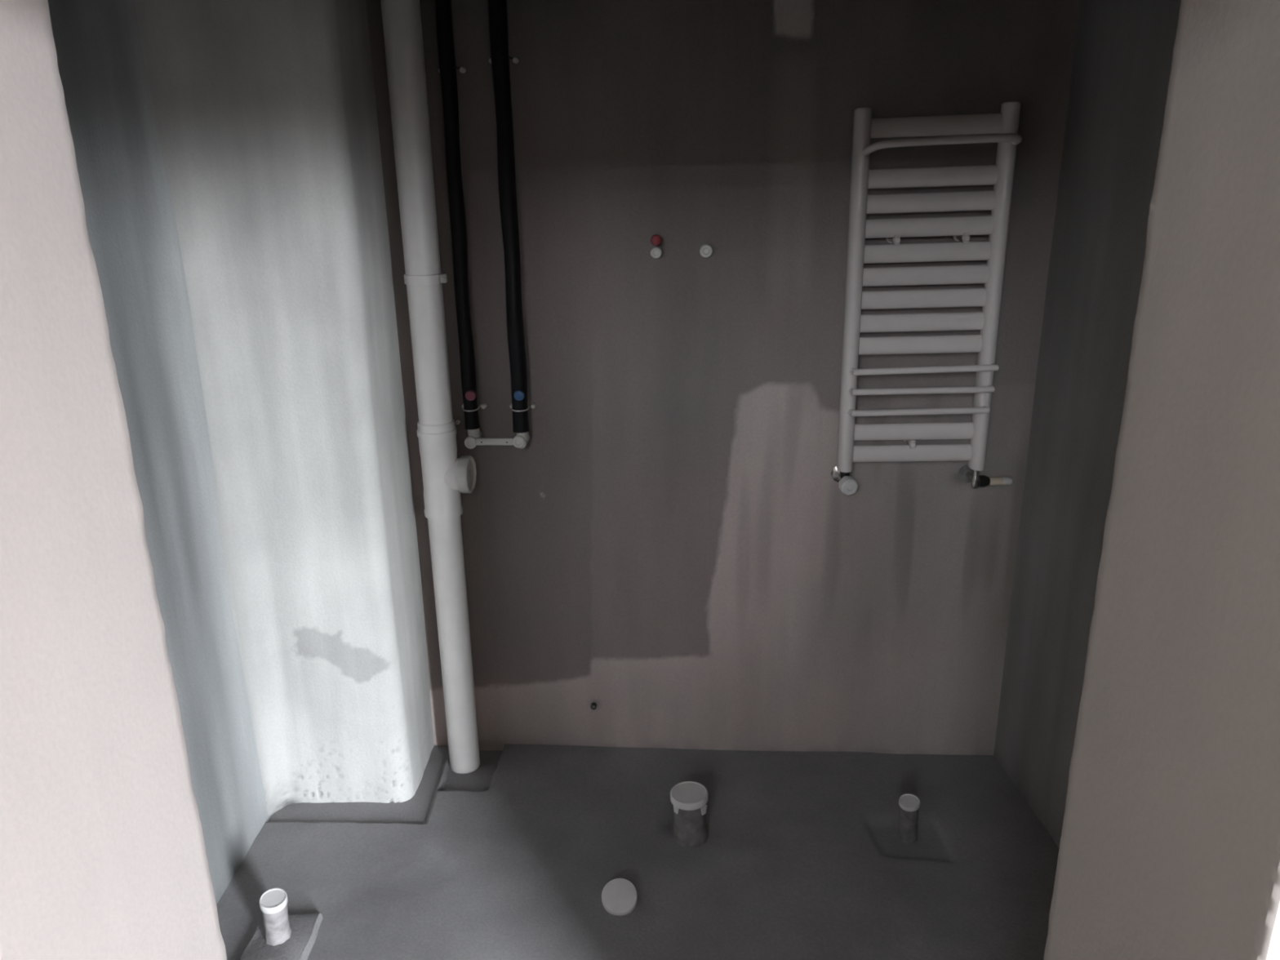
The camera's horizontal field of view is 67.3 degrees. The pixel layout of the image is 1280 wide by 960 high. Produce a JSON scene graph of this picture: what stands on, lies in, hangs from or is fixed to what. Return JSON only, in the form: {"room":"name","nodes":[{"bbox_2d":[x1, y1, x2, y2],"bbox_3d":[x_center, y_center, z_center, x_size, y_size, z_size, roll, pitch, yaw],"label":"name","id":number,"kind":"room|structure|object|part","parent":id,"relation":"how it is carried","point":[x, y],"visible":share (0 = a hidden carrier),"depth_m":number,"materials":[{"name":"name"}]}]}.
{"room":"building under construction","nodes":[
{"label":"building under construction","id":0,"kind":"room"},
{"bbox_2d":[47,0,271,904],"bbox_3d":[-1.003,-0.446,1.611,0.013,3.160,1.570,-1,18,0],"label":"wall","id":1,"kind":"structure","parent":0,"point":[131,223],"depth_m":2.00,"materials":[{"name":"grey paint"}]},
{"bbox_2d":[133,0,434,816],"bbox_3d":[-0.768,-0.636,2.131,0.624,3.190,0.225,-18,24,-41],"label":"wall","id":2,"kind":"structure","parent":0,"point":[264,112],"depth_m":2.24,"materials":[{"name":"white paint"}]},
{"bbox_2d":[216,743,1058,959],"bbox_3d":[0.927,1.520,0.460,5.000,0.044,5.320,-1,18,0],"label":"floor","id":3,"kind":"structure","parent":0,"point":[803,856],"depth_m":2.31,"materials":[{"name":"grey concrete"}]},
{"bbox_2d":[258,888,291,946],"bbox_3d":[-0.786,0.948,2.076,0.065,0.128,0.068,-1,18,0],"label":"stub","id":4,"kind":"object","parent":3,"relation":"on","point":[273,903],"visible":1,"depth_m":2.06,"materials":[{"name":"white plastic"}]},
{"bbox_2d":[380,0,479,773],"bbox_3d":[-0.496,-0.683,2.280,0.141,3.142,0.154,6,19,20],"label":"pipe","id":5,"kind":"object","parent":3,"relation":"on","point":[445,476],"visible":1,"depth_m":2.37,"materials":[{"name":"white plastic"}]},
{"bbox_2d":[601,878,637,915],"bbox_3d":[-0.046,0.968,2.210,0.082,0.089,0.095,-1,18,0],"label":"floor drain","id":6,"kind":"object","parent":3,"relation":"on","point":[619,895],"visible":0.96,"depth_m":2.19,"materials":[{"name":"white plastic"}]},
{"bbox_2d":[670,781,708,847],"bbox_3d":[0.124,0.836,2.401,0.097,0.137,0.094,-1,18,0],"label":"drain pipe","id":7,"kind":"object","parent":3,"relation":"on","point":[689,799],"visible":1,"depth_m":2.37,"materials":[{"name":"white plastic"}]},
{"bbox_2d":[897,793,919,843],"bbox_3d":[0.667,0.844,2.386,0.051,0.128,0.062,11,22,33],"label":"stub","id":8,"kind":"object","parent":3,"relation":"on","point":[909,804],"visible":1,"depth_m":2.37,"materials":[{"name":"white plastic"}]},
{"bbox_2d":[0,0,1279,959],"bbox_3d":[0.897,-0.198,0.718,5.000,3.140,0.326,-1,18,0],"label":"wall","id":9,"kind":"structure","parent":0,"point":[1169,849],"depth_m":0.82,"materials":[{"name":"paint"}]},
{"bbox_2d":[365,0,1079,755],"bbox_3d":[-0.033,-0.694,2.309,2.358,3.174,0.009,0,18,4],"label":"wall","id":10,"kind":"structure","parent":0,"point":[673,547],"depth_m":2.44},
{"bbox_2d":[435,0,486,439],"bbox_3d":[-0.446,-1.139,2.147,0.068,2.197,0.072,0,18,4],"label":"pipe","id":11,"kind":"object","parent":10,"relation":"attached to","point":[447,68],"visible":0.99,"depth_m":2.29,"materials":[{"name":"black plastic"}]},
{"bbox_3d":[-0.426,-0.215,2.428,0.027,0.027,0.032,0,18,4],"label":"valve knob","id":12,"kind":"part","parent":11,"relation":"part of","materials":[{"name":"plastic"}]},
{"bbox_2d":[464,435,525,448],"bbox_3d":[-0.371,-0.097,2.455,0.156,0.034,0.016,0,18,4],"label":"bridge","id":13,"kind":"object","parent":11,"relation":"attached to","point":[518,441],"visible":1,"depth_m":2.45,"materials":[{"name":"white plastic"}]},
{"bbox_2d":[488,0,536,448],"bbox_3d":[-0.320,-1.135,2.141,0.068,2.204,0.072,0,18,4],"label":"pipe","id":14,"kind":"object","parent":10,"relation":"attached to","point":[499,60],"visible":0.97,"depth_m":2.28,"materials":[{"name":"black plastic"}]},
{"bbox_3d":[-0.302,-0.215,2.420,0.027,0.027,0.032,0,18,4],"label":"valve knob","id":15,"kind":"part","parent":14,"relation":"part of","materials":[{"name":"blue plastic"}]},
{"bbox_2d":[591,702,596,709],"bbox_3d":[-0.132,0.647,2.752,0.017,0.017,0.010,0,18,4],"label":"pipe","id":16,"kind":"object","parent":10,"relation":"attached to","point":[593,705],"visible":1,"depth_m":2.75,"materials":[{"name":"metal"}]},
{"bbox_2d":[650,234,662,258],"bbox_3d":[0.039,-0.564,2.322,0.028,0.057,0.047,0,18,4],"label":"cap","id":17,"kind":"object","parent":10,"relation":"attached to","point":[655,251],"visible":1,"depth_m":2.31,"materials":[{"name":"white plastic"}]},
{"bbox_2d":[699,244,712,257],"bbox_3d":[0.160,-0.554,2.324,0.032,0.032,0.034,0,18,4],"label":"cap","id":18,"kind":"object","parent":10,"relation":"attached to","point":[705,250],"visible":1,"depth_m":2.31,"materials":[{"name":"white plastic"}]},
{"bbox_2d":[836,102,1022,472],"bbox_3d":[0.669,-0.429,2.267,0.362,0.854,0.151,0,18,4],"label":"towel radiator","id":19,"kind":"object","parent":10,"relation":"attached to","point":[1002,127],"visible":1,"depth_m":2.25,"materials":[{"name":"white metal"}]},
{"bbox_2d":[831,465,857,495],"bbox_3d":[0.519,-0.004,2.435,0.048,0.058,0.118,-1,18,0],"label":"radiator valve","id":20,"kind":"object","parent":19,"relation":"attached to","point":[847,485],"visible":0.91,"depth_m":2.39,"materials":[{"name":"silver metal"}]},
{"bbox_3d":[0.519,0.014,2.399,0.044,0.046,0.037,-4,18,-8],"label":"knob","id":21,"kind":"part","parent":20,"relation":"part of","materials":[{"name":"white plastic"}]},
{"bbox_3d":[0.507,-0.427,2.276,0.038,0.848,0.038,0,18,4],"label":"post","id":22,"kind":"part","parent":19,"relation":"part of","materials":[{"name":"white metal"}]},
{"bbox_2d":[958,465,1012,488],"bbox_3d":[0.872,-0.010,2.426,0.112,0.063,0.086,0,18,4],"label":"radiator valve","id":23,"kind":"object","parent":19,"relation":"attached to","point":[966,474],"visible":0.94,"depth_m":2.39,"materials":[{"name":"silver metal"}]},
{"bbox_3d":[0.888,0.003,2.400,0.032,0.020,0.020,0,18,4],"label":"handle","id":24,"kind":"part","parent":23,"relation":"part of","materials":[{"name":"beige plastic"}]},
{"bbox_3d":[0.830,-0.431,2.254,0.038,0.848,0.038,0,18,4],"label":"post","id":25,"kind":"part","parent":19,"relation":"part of","materials":[{"name":"white metal"}]},
{"bbox_2d":[993,0,1181,848],"bbox_3d":[1.017,-0.481,1.611,0.008,3.160,1.572,-2,18,-3],"label":"wall","id":26,"kind":"structure","parent":0,"point":[1123,51],"depth_m":2.18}
]}

